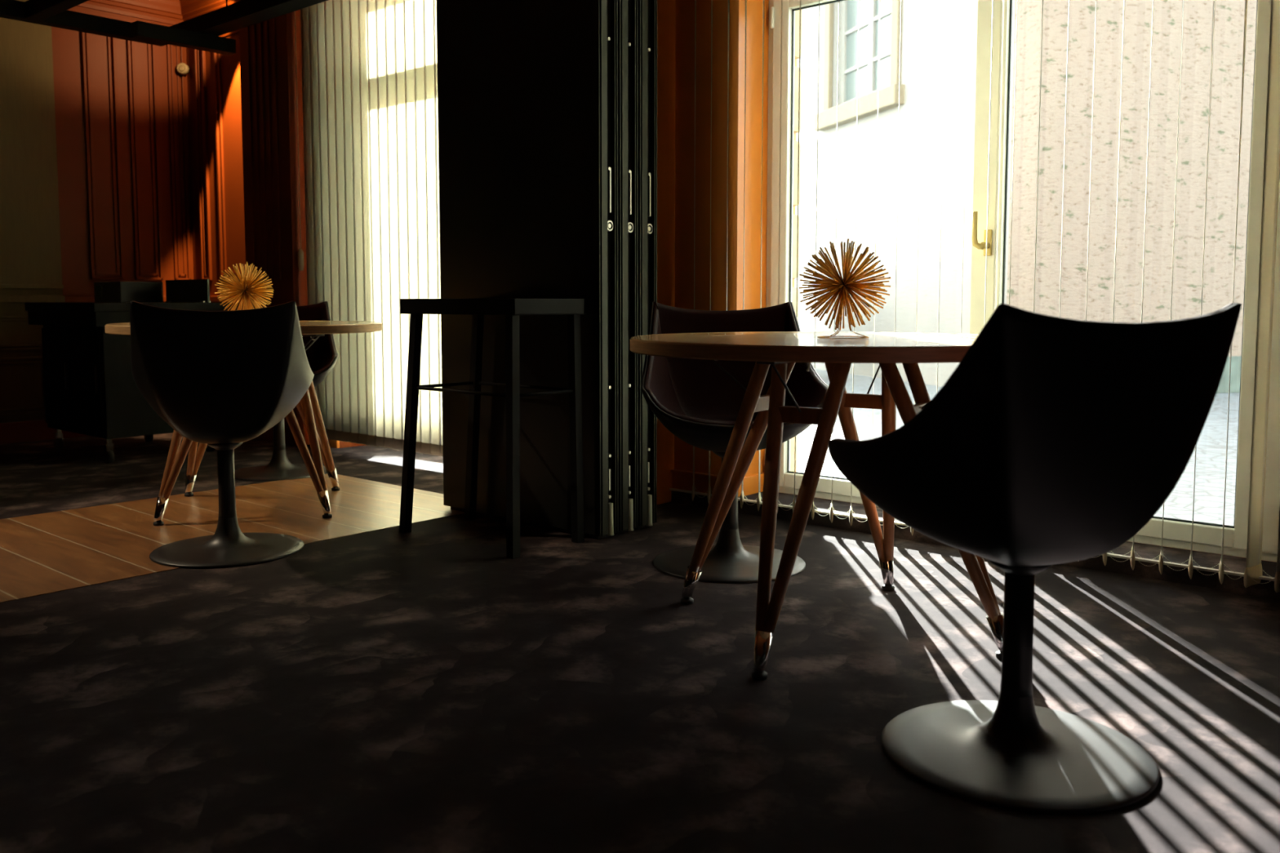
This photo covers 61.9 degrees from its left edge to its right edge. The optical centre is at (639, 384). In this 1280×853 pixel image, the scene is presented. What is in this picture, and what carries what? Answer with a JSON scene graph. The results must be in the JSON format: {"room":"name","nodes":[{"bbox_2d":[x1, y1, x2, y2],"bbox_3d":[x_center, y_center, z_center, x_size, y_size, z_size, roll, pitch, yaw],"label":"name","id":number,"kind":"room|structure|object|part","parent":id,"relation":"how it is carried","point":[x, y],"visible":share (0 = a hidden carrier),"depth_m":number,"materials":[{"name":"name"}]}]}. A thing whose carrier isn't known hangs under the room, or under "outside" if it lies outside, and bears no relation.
{"room":"lounge","nodes":[
{"label":"lounge","id":0,"kind":"room"},
{"bbox_2d":[0,0,193,423],"bbox_3d":[-5.007,-0.964,4.696,0.100,2.850,7.010,4,6,41],"label":"wall","id":1,"kind":"structure","parent":0,"point":[66,43],"depth_m":6.39,"materials":[{"name":"brown wood"}]},
{"bbox_2d":[0,284,65,416],"bbox_3d":[-5.359,-0.044,4.261,0.037,0.765,5.785,4,6,41],"label":"trim","id":2,"kind":"structure","parent":1,"relation":"attached to","point":[2,298],"depth_m":6.26,"materials":[{"name":"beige wood"}]},
{"bbox_2d":[0,419,88,444],"bbox_3d":[-5.097,0.412,4.609,0.020,0.120,6.600,4,6,41],"label":"baseboard","id":3,"kind":"structure","parent":1,"relation":"attached to","point":[33,430],"depth_m":6.30,"materials":[{"name":"brown wood"}]},
{"bbox_2d":[64,29,244,302],"bbox_3d":[-2.878,-1.003,6.410,0.872,2.340,0.817,4,6,41],"label":"wall paneling","id":4,"kind":"structure","parent":1,"relation":"attached to","point":[130,44],"depth_m":6.74,"materials":[{"name":"brown wood"}]},
{"bbox_2d":[76,0,238,25],"bbox_3d":[-1.387,-1.986,1.186,9.850,0.260,6.600,4,6,41],"label":"trim","id":5,"kind":"structure","parent":1,"relation":"attached to","point":[172,12],"depth_m":6.67,"materials":[{"name":"orange wood"}]},
{"bbox_2d":[176,62,189,75],"bbox_3d":[-2.938,-2.026,6.854,0.072,0.072,0.048,0,5,-4],"label":"detector","id":6,"kind":"object","parent":1,"relation":"attached to","point":[183,68],"visible":1,"depth_m":6.84,"materials":[{"name":"beige plastic"}]},
{"bbox_2d":[238,0,310,445],"bbox_3d":[-2.125,-1.083,6.208,0.520,2.850,0.118,4,6,41],"label":"curtain","id":7,"kind":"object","parent":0,"point":[267,48],"depth_m":6.10,"materials":[{"name":"orange fabric"}]},
{"bbox_2d":[186,32,364,448],"bbox_3d":[-2.182,-1.114,6.606,1.650,2.850,0.410,4,6,41],"label":"wall","id":8,"kind":"structure","parent":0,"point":[229,64],"depth_m":6.71,"materials":[{"name":"orange paint"}]},
{"bbox_2d":[300,0,443,456],"bbox_3d":[-1.056,-0.940,5.286,2.226,2.600,0.040,4,6,41],"label":"vertical blind","id":9,"kind":"object","parent":8,"relation":"attached to","point":[370,67],"visible":0.48,"depth_m":5.59,"materials":[{"name":"fabric"}]},
{"bbox_2d":[294,11,303,270],"bbox_3d":[-1.912,-1.439,5.960,0.032,1.600,0.031,4,6,41],"label":"blind cord","id":10,"kind":"object","parent":9,"relation":"hanging from","point":[300,253],"visible":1,"depth_m":5.99,"materials":[{"name":"beige plastic"}]},
{"bbox_2d":[400,298,586,315],"bbox_3d":[-0.514,-0.269,3.693,0.585,0.053,0.335,4,6,41],"label":"tabletop","id":11,"kind":"object","parent":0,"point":[408,306],"depth_m":3.52,"materials":[{"name":"black wood"}]},
{"bbox_2d":[0,432,1279,852],"bbox_3d":[-1.286,0.765,1.520,10.050,0.102,7.110,4,6,41],"label":"floor","id":12,"kind":"structure","parent":0,"point":[429,688],"depth_m":2.33,"materials":[{"name":"carpet"}]},
{"bbox_2d":[25,279,227,463],"bbox_3d":[-2.789,-0.098,5.840,0.900,0.945,0.720,4,6,41],"label":"cabinet","id":13,"kind":"object","parent":12,"relation":"on","point":[91,388],"depth_m":5.53,"materials":[{"name":"black laminate"}]},
{"bbox_3d":[-3.139,-0.039,5.755,0.360,0.520,0.014,4,6,41],"label":"door","id":14,"kind":"part","parent":13,"relation":"part of","materials":[{"name":"black laminate"}]},
{"bbox_3d":[-3.041,-0.041,5.654,0.020,0.140,0.008,4,6,41],"label":"door handle","id":15,"kind":"part","parent":13,"relation":"part of","materials":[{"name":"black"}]},
{"bbox_3d":[-2.856,-0.020,5.510,0.360,0.520,0.014,4,6,41],"label":"door","id":16,"kind":"part","parent":13,"relation":"part of","materials":[{"name":"black laminate"}]},
{"bbox_3d":[-2.757,-0.022,5.409,0.020,0.140,0.008,4,6,41],"label":"door handle","id":17,"kind":"part","parent":13,"relation":"part of","materials":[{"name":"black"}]},
{"bbox_2d":[25,302,227,327],"bbox_3d":[-2.789,-0.385,5.818,0.900,0.120,0.720,4,6,41],"label":"countertop","id":18,"kind":"structure","parent":13,"relation":"on","point":[93,314],"depth_m":5.48,"materials":[{"name":"black laminate"}]},
{"bbox_2d":[93,281,163,302],"bbox_3d":[-2.899,-0.521,6.047,0.340,0.115,0.243,4,6,41],"label":"control box","id":19,"kind":"object","parent":13,"relation":"on","point":[104,291],"visible":0.96,"depth_m":5.94,"materials":[{"name":"black plastic"}]},
{"bbox_3d":[-2.480,-0.510,5.844,0.480,0.125,0.040,4,6,41],"label":"glass guard","id":20,"kind":"part","parent":13,"relation":"part of","materials":[{"name":"black glass"}]},
{"bbox_2d":[129,301,314,568],"bbox_3d":[-1.377,0.139,3.542,0.576,0.829,0.567,-1,5,-17],"label":"tub chair","id":21,"kind":"object","parent":12,"relation":"on","point":[220,380],"visible":1,"depth_m":3.33,"materials":[{"name":"black plastic"}]},
{"bbox_3d":[-1.370,0.202,3.527,0.110,0.026,0.110,-1,5,-17],"label":"seat mount","id":22,"kind":"part","parent":21,"relation":"part of","materials":[{"name":"black"}]},
{"bbox_2d":[105,320,382,525],"bbox_3d":[-1.558,0.125,4.285,1.030,0.740,1.030,3,5,32],"label":"round table","id":23,"kind":"object","parent":12,"relation":"on","point":[308,408],"visible":0.52,"depth_m":4.08,"materials":[{"name":"wood"}]},
{"bbox_3d":[-1.707,0.124,4.048,0.200,0.624,0.281,3,5,32],"label":"leg","id":24,"kind":"part","parent":23,"relation":"part of","materials":[{"name":"brown wood"}]},
{"bbox_3d":[-1.795,0.094,4.431,0.281,0.624,0.200,3,5,32],"label":"leg","id":25,"kind":"part","parent":23,"relation":"part of","materials":[{"name":"brown wood"}]},
{"bbox_2d":[214,262,273,311],"bbox_3d":[-1.577,-0.366,4.254,0.221,0.243,0.222,-2,5,-22],"label":"ornament","id":26,"kind":"object","parent":23,"relation":"on","point":[244,288],"visible":0.86,"depth_m":4.23,"materials":[{"name":"gold metal"}]},
{"bbox_3d":[-1.322,0.118,4.136,0.281,0.624,0.200,3,5,32],"label":"leg","id":27,"kind":"part","parent":23,"relation":"part of","materials":[{"name":"brown wood"}]},
{"bbox_3d":[-1.308,-0.125,4.107,0.162,0.126,0.006,3,5,32],"label":"brace rod","id":28,"kind":"part","parent":23,"relation":"part of","materials":[{"name":"black metal"}]},
{"bbox_3d":[-1.401,-0.157,4.514,0.006,0.126,0.162,3,5,32],"label":"brace rod","id":29,"kind":"part","parent":23,"relation":"part of","materials":[{"name":"black"}]},
{"bbox_3d":[-1.558,-0.204,4.259,0.610,0.012,0.610,-1,5,-13],"label":"mounting plate","id":30,"kind":"part","parent":23,"relation":"part of","materials":[{"name":"black metal"}]},
{"bbox_3d":[-1.410,0.087,4.519,0.200,0.624,0.281,3,5,32],"label":"leg","id":31,"kind":"part","parent":23,"relation":"part of","materials":[{"name":"brown wood"}]},
{"bbox_2d":[226,301,338,480],"bbox_3d":[-1.735,0.018,5.110,0.576,0.829,0.567,-1,5,-15],"label":"tub chair","id":32,"kind":"object","parent":12,"relation":"on","point":[322,355],"visible":0.27,"depth_m":5.13,"materials":[{"name":"black"}]},
{"bbox_2d":[399,298,586,559],"bbox_3d":[-0.525,0.121,3.734,0.614,0.838,0.336,4,6,41],"label":"bar stool","id":33,"kind":"object","parent":12,"relation":"on","point":[477,308],"visible":1,"depth_m":3.65,"materials":[{"name":"black wood"}]},
{"bbox_3d":[-0.815,0.142,3.795,0.107,0.787,0.037,2,5,29],"label":"leg","id":34,"kind":"part","parent":33,"relation":"part of","materials":[{"name":"black wood"}]},
{"bbox_3d":[-0.624,0.125,4.013,0.100,0.787,0.036,4,6,41],"label":"leg","id":35,"kind":"part","parent":33,"relation":"part of","materials":[{"name":"black wood"}]},
{"bbox_3d":[-0.410,0.170,3.445,0.040,0.787,0.046,4,6,41],"label":"leg","id":36,"kind":"part","parent":33,"relation":"part of","materials":[{"name":"black wood"}]},
{"bbox_3d":[-0.220,0.152,3.663,0.040,0.787,0.036,4,6,41],"label":"leg","id":37,"kind":"part","parent":33,"relation":"part of","materials":[{"name":"black wood"}]},
{"bbox_2d":[435,0,618,539],"bbox_3d":[-0.426,-0.876,3.897,0.862,2.800,0.099,4,6,41],"label":"partition panel","id":38,"kind":"object","parent":12,"relation":"on","point":[527,90],"visible":1,"depth_m":3.83,"materials":[{"name":"black laminate"}]},
{"bbox_3d":[-0.108,0.334,3.727,0.008,0.075,0.008,4,6,41],"label":"bolt plate","id":39,"kind":"part","parent":38,"relation":"part of","materials":[{"name":"metal"}]},
{"bbox_3d":[-0.103,-0.664,3.654,0.008,0.152,0.007,4,6,41],"label":"strike plate","id":40,"kind":"part","parent":38,"relation":"part of","materials":[{"name":"metal"}]},
{"bbox_2d":[613,0,638,534],"bbox_3d":[-0.358,-0.882,3.977,0.862,2.800,0.099,4,6,41],"label":"partition panel","id":41,"kind":"object","parent":12,"relation":"on","point":[628,10],"visible":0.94,"depth_m":3.73,"materials":[{"name":"metal"}]},
{"bbox_3d":[-0.040,0.328,3.806,0.008,0.075,0.008,4,6,41],"label":"bolt plate","id":42,"kind":"part","parent":41,"relation":"part of","materials":[{"name":"metal"}]},
{"bbox_3d":[-0.035,-0.670,3.733,0.008,0.152,0.007,4,6,41],"label":"strike plate","id":43,"kind":"part","parent":41,"relation":"part of","materials":[{"name":"metal"}]},
{"bbox_2d":[633,0,657,529],"bbox_3d":[-0.289,-0.888,4.056,0.862,2.800,0.099,4,6,41],"label":"partition panel","id":44,"kind":"object","parent":12,"relation":"on","point":[647,9],"visible":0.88,"depth_m":3.80,"materials":[{"name":"metal"}]},
{"bbox_3d":[0.029,0.322,3.885,0.008,0.075,0.008,4,6,41],"label":"bolt plate","id":45,"kind":"part","parent":44,"relation":"part of","materials":[{"name":"metal"}]},
{"bbox_3d":[0.034,-0.676,3.812,0.008,0.152,0.007,4,6,41],"label":"strike plate","id":46,"kind":"part","parent":44,"relation":"part of","materials":[{"name":"metal"}]},
{"bbox_2d":[640,301,828,583],"bbox_3d":[0.283,0.158,3.332,0.576,0.829,0.567,0,5,-2],"label":"tub chair","id":47,"kind":"object","parent":12,"relation":"on","point":[696,401],"visible":0.68,"depth_m":3.45,"materials":[{"name":"black plastic"}]},
{"bbox_3d":[0.282,0.217,3.357,0.110,0.026,0.110,0,5,-2],"label":"seat mount","id":48,"kind":"part","parent":47,"relation":"part of","materials":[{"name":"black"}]},
{"bbox_2d":[630,331,1003,680],"bbox_3d":[0.490,0.253,2.691,1.030,0.740,1.030,3,5,32],"label":"round table","id":49,"kind":"object","parent":12,"relation":"on","point":[782,350],"visible":0.79,"depth_m":2.48,"materials":[{"name":"brown wood"}]},
{"bbox_3d":[0.240,-0.022,2.827,0.162,0.126,0.006,3,5,32],"label":"brace rod","id":50,"kind":"part","parent":49,"relation":"part of","materials":[{"name":"black metal"}]},
{"bbox_3d":[0.254,0.222,2.837,0.281,0.624,0.200,3,5,32],"label":"leg","id":51,"kind":"part","parent":49,"relation":"part of","materials":[{"name":"brown wood"}]},
{"bbox_3d":[0.490,-0.076,2.665,0.610,0.012,0.610,-1,5,-13],"label":"mounting plate","id":52,"kind":"part","parent":49,"relation":"part of","materials":[{"name":"black metal"}]},
{"bbox_3d":[0.333,0.010,2.420,0.006,0.126,0.162,3,5,32],"label":"brace rod","id":53,"kind":"part","parent":49,"relation":"part of","materials":[{"name":"black metal"}]},
{"bbox_3d":[0.342,0.252,2.454,0.200,0.624,0.281,3,5,32],"label":"leg","id":54,"kind":"part","parent":49,"relation":"part of","materials":[{"name":"brown wood"}]},
{"bbox_2d":[798,238,890,338],"bbox_3d":[0.502,-0.237,2.641,0.221,0.243,0.222,4,6,41],"label":"ornament","id":55,"kind":"object","parent":49,"relation":"on","point":[843,286],"visible":1,"depth_m":2.62,"materials":[{"name":"gold metal"}]},
{"bbox_3d":[0.638,0.215,2.925,0.200,0.624,0.281,3,5,32],"label":"leg","id":56,"kind":"part","parent":49,"relation":"part of","materials":[{"name":"brown wood"}]},
{"bbox_3d":[0.647,-0.029,2.920,0.006,0.126,0.162,3,5,32],"label":"brace rod","id":57,"kind":"part","parent":49,"relation":"part of","materials":[{"name":"black metal"}]},
{"bbox_3d":[0.726,0.245,2.542,0.281,0.624,0.200,3,5,32],"label":"leg","id":58,"kind":"part","parent":49,"relation":"part of","materials":[{"name":"brown wood"}]},
{"bbox_2d":[669,488,1274,581],"bbox_3d":[2.252,0.579,2.568,5.900,0.007,0.018,4,6,41],"label":"trim","id":59,"kind":"structure","parent":12,"relation":"on","point":[1168,563],"depth_m":3.24,"materials":[{"name":"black metal"}]},
{"bbox_2d":[671,490,1279,599],"bbox_3d":[2.327,0.649,2.660,6.100,0.155,0.220,4,6,41],"label":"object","id":60,"kind":"structure","parent":12,"relation":"on","point":[1237,564],"depth_m":3.29,"materials":[{"name":"metal"}]},
{"bbox_2d":[827,302,1241,813],"bbox_3d":[0.687,0.266,1.958,0.576,0.829,0.567,-1,5,-18],"label":"tub chair","id":61,"kind":"object","parent":12,"relation":"on","point":[1051,440],"visible":1,"depth_m":1.76,"materials":[{"name":"black plastic"}]},
{"bbox_3d":[0.692,0.328,1.944,0.110,0.026,0.110,-1,5,-18],"label":"seat mount","id":62,"kind":"part","parent":61,"relation":"part of","materials":[{"name":"black metal"}]},
{"bbox_2d":[657,0,675,504],"bbox_3d":[-0.073,-0.943,4.433,0.474,2.850,0.114,4,6,41],"label":"wall","id":63,"kind":"structure","parent":0,"point":[665,8],"depth_m":4.29,"materials":[{"name":"orange paint"}]},
{"bbox_2d":[674,0,1275,562],"bbox_3d":[1.535,-0.811,3.389,8.200,2.950,0.410,4,6,41],"label":"wall","id":64,"kind":"structure","parent":0,"point":[692,181],"depth_m":4.21,"materials":[{"name":"orange paint"}]},
{"bbox_2d":[328,439,764,497],"bbox_3d":[-0.697,0.346,5.263,3.019,0.150,0.216,4,6,41],"label":"baseboard","id":65,"kind":"structure","parent":64,"relation":"attached to","point":[681,479],"depth_m":4.32,"materials":[{"name":"orange paint"}]},
{"bbox_2d":[691,0,1279,592],"bbox_3d":[1.025,-0.788,3.482,2.267,2.619,0.091,4,6,41],"label":"vertical blind","id":66,"kind":"object","parent":64,"relation":"attached to","point":[1253,570],"visible":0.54,"depth_m":2.99,"materials":[{"name":"white fabric"}]},
{"bbox_3d":[1.046,0.482,3.615,2.183,0.027,0.005,4,6,41],"label":"chain","id":67,"kind":"part","parent":66,"relation":"part of","materials":[{"name":"beige plastic"}]},
{"bbox_3d":[1.005,0.487,3.551,2.111,0.027,0.005,4,6,41],"label":"chain","id":68,"kind":"part","parent":66,"relation":"part of","materials":[{"name":"beige plastic"}]},
{"bbox_2d":[764,0,1279,562],"bbox_3d":[1.059,-1.130,3.874,2.585,3.270,0.292,4,6,41],"label":"window","id":69,"kind":"structure","parent":64,"relation":"attached to","point":[1177,533],"depth_m":3.65,"materials":[{"name":"paint"}]},
{"bbox_3d":[0.887,-0.537,3.985,0.925,1.948,0.048,4,6,41],"label":"sash","id":70,"kind":"part","parent":69,"relation":"part of","materials":[{"name":"paint"}]},
{"bbox_3d":[1.158,-0.526,3.656,0.043,0.130,0.022,2,5,25],"label":"handle","id":71,"kind":"part","parent":69,"relation":"part of","materials":[{"name":"yellow metal"}]},
{"bbox_3d":[1.187,-0.486,3.665,0.028,0.090,0.044,4,6,41],"label":"handle plate","id":72,"kind":"part","parent":69,"relation":"part of","materials":[{"name":"yellow metal"}]},
{"bbox_3d":[1.579,-0.490,3.385,0.894,1.948,0.048,4,6,41],"label":"sash","id":73,"kind":"part","parent":69,"relation":"part of","materials":[{"name":"paint"}]},
{"bbox_3d":[-1.286,-2.175,1.289,10.050,0.100,7.110,4,6,41],"label":"ceiling","id":74,"kind":"structure","parent":0,"visible":0},
{"bbox_2d":[24,0,88,21],"bbox_3d":[-2.442,-2.136,4.938,1.965,0.550,0.080,4,6,41],"label":"beam","id":75,"kind":"structure","parent":74,"relation":"hanging from","point":[37,10],"depth_m":5.43,"materials":[{"name":"black laminate"}]},
{"bbox_2d":[0,0,167,46],"bbox_3d":[-4.206,-2.099,4.469,0.080,0.550,4.455,4,6,41],"label":"beam","id":76,"kind":"structure","parent":74,"relation":"hanging from","point":[9,9],"depth_m":5.78,"materials":[{"name":"black laminate"}]},
{"bbox_2d":[168,0,327,35],"bbox_3d":[-1.723,-2.165,5.306,2.565,0.550,0.120,4,6,41],"label":"beam","id":77,"kind":"structure","parent":74,"relation":"hanging from","point":[242,14],"depth_m":5.61,"materials":[{"name":"black laminate"}]},
{"bbox_2d":[130,20,235,55],"bbox_3d":[-2.491,-1.892,5.844,0.080,0.077,0.550,4,6,41],"label":"beam","id":78,"kind":"structure","parent":77,"relation":"hanging from","point":[142,30],"depth_m":5.80,"materials":[{"name":"black laminate"}]},
{"label":"outside","id":79,"kind":"structure","parent":0,"visible":0},
{"bbox_2d":[796,368,1239,525],"bbox_3d":[14.124,-0.684,20.067,55.000,0.120,41.190,4,6,41],"label":"ground","id":80,"kind":"structure","parent":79,"point":[1211,451],"depth_m":5.72,"materials":[{"name":"white concrete"}]},
{"bbox_2d":[794,279,823,331],"bbox_3d":[-0.508,-1.062,11.552,4.717,1.970,1.840,0,5,0],"label":"van","id":81,"kind":"object","parent":80,"relation":"on","point":[806,320],"visible":0.03,"depth_m":10.68,"materials":[{"name":"white paint"}]},
{"bbox_2d":[794,0,1257,393],"bbox_3d":[6.564,-5.124,13.261,9.500,9.800,7.592,-1,5,-17],"label":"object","id":82,"kind":"structure","parent":80,"relation":"on","point":[1228,28],"depth_m":9.40,"materials":[{"name":"white paint"}]},
{"bbox_3d":[2.559,-3.982,11.685,0.005,1.730,1.400,-1,5,-17],"label":"pane","id":83,"kind":"part","parent":82,"relation":"part of","materials":[{"name":"clear glass"}]}
]}

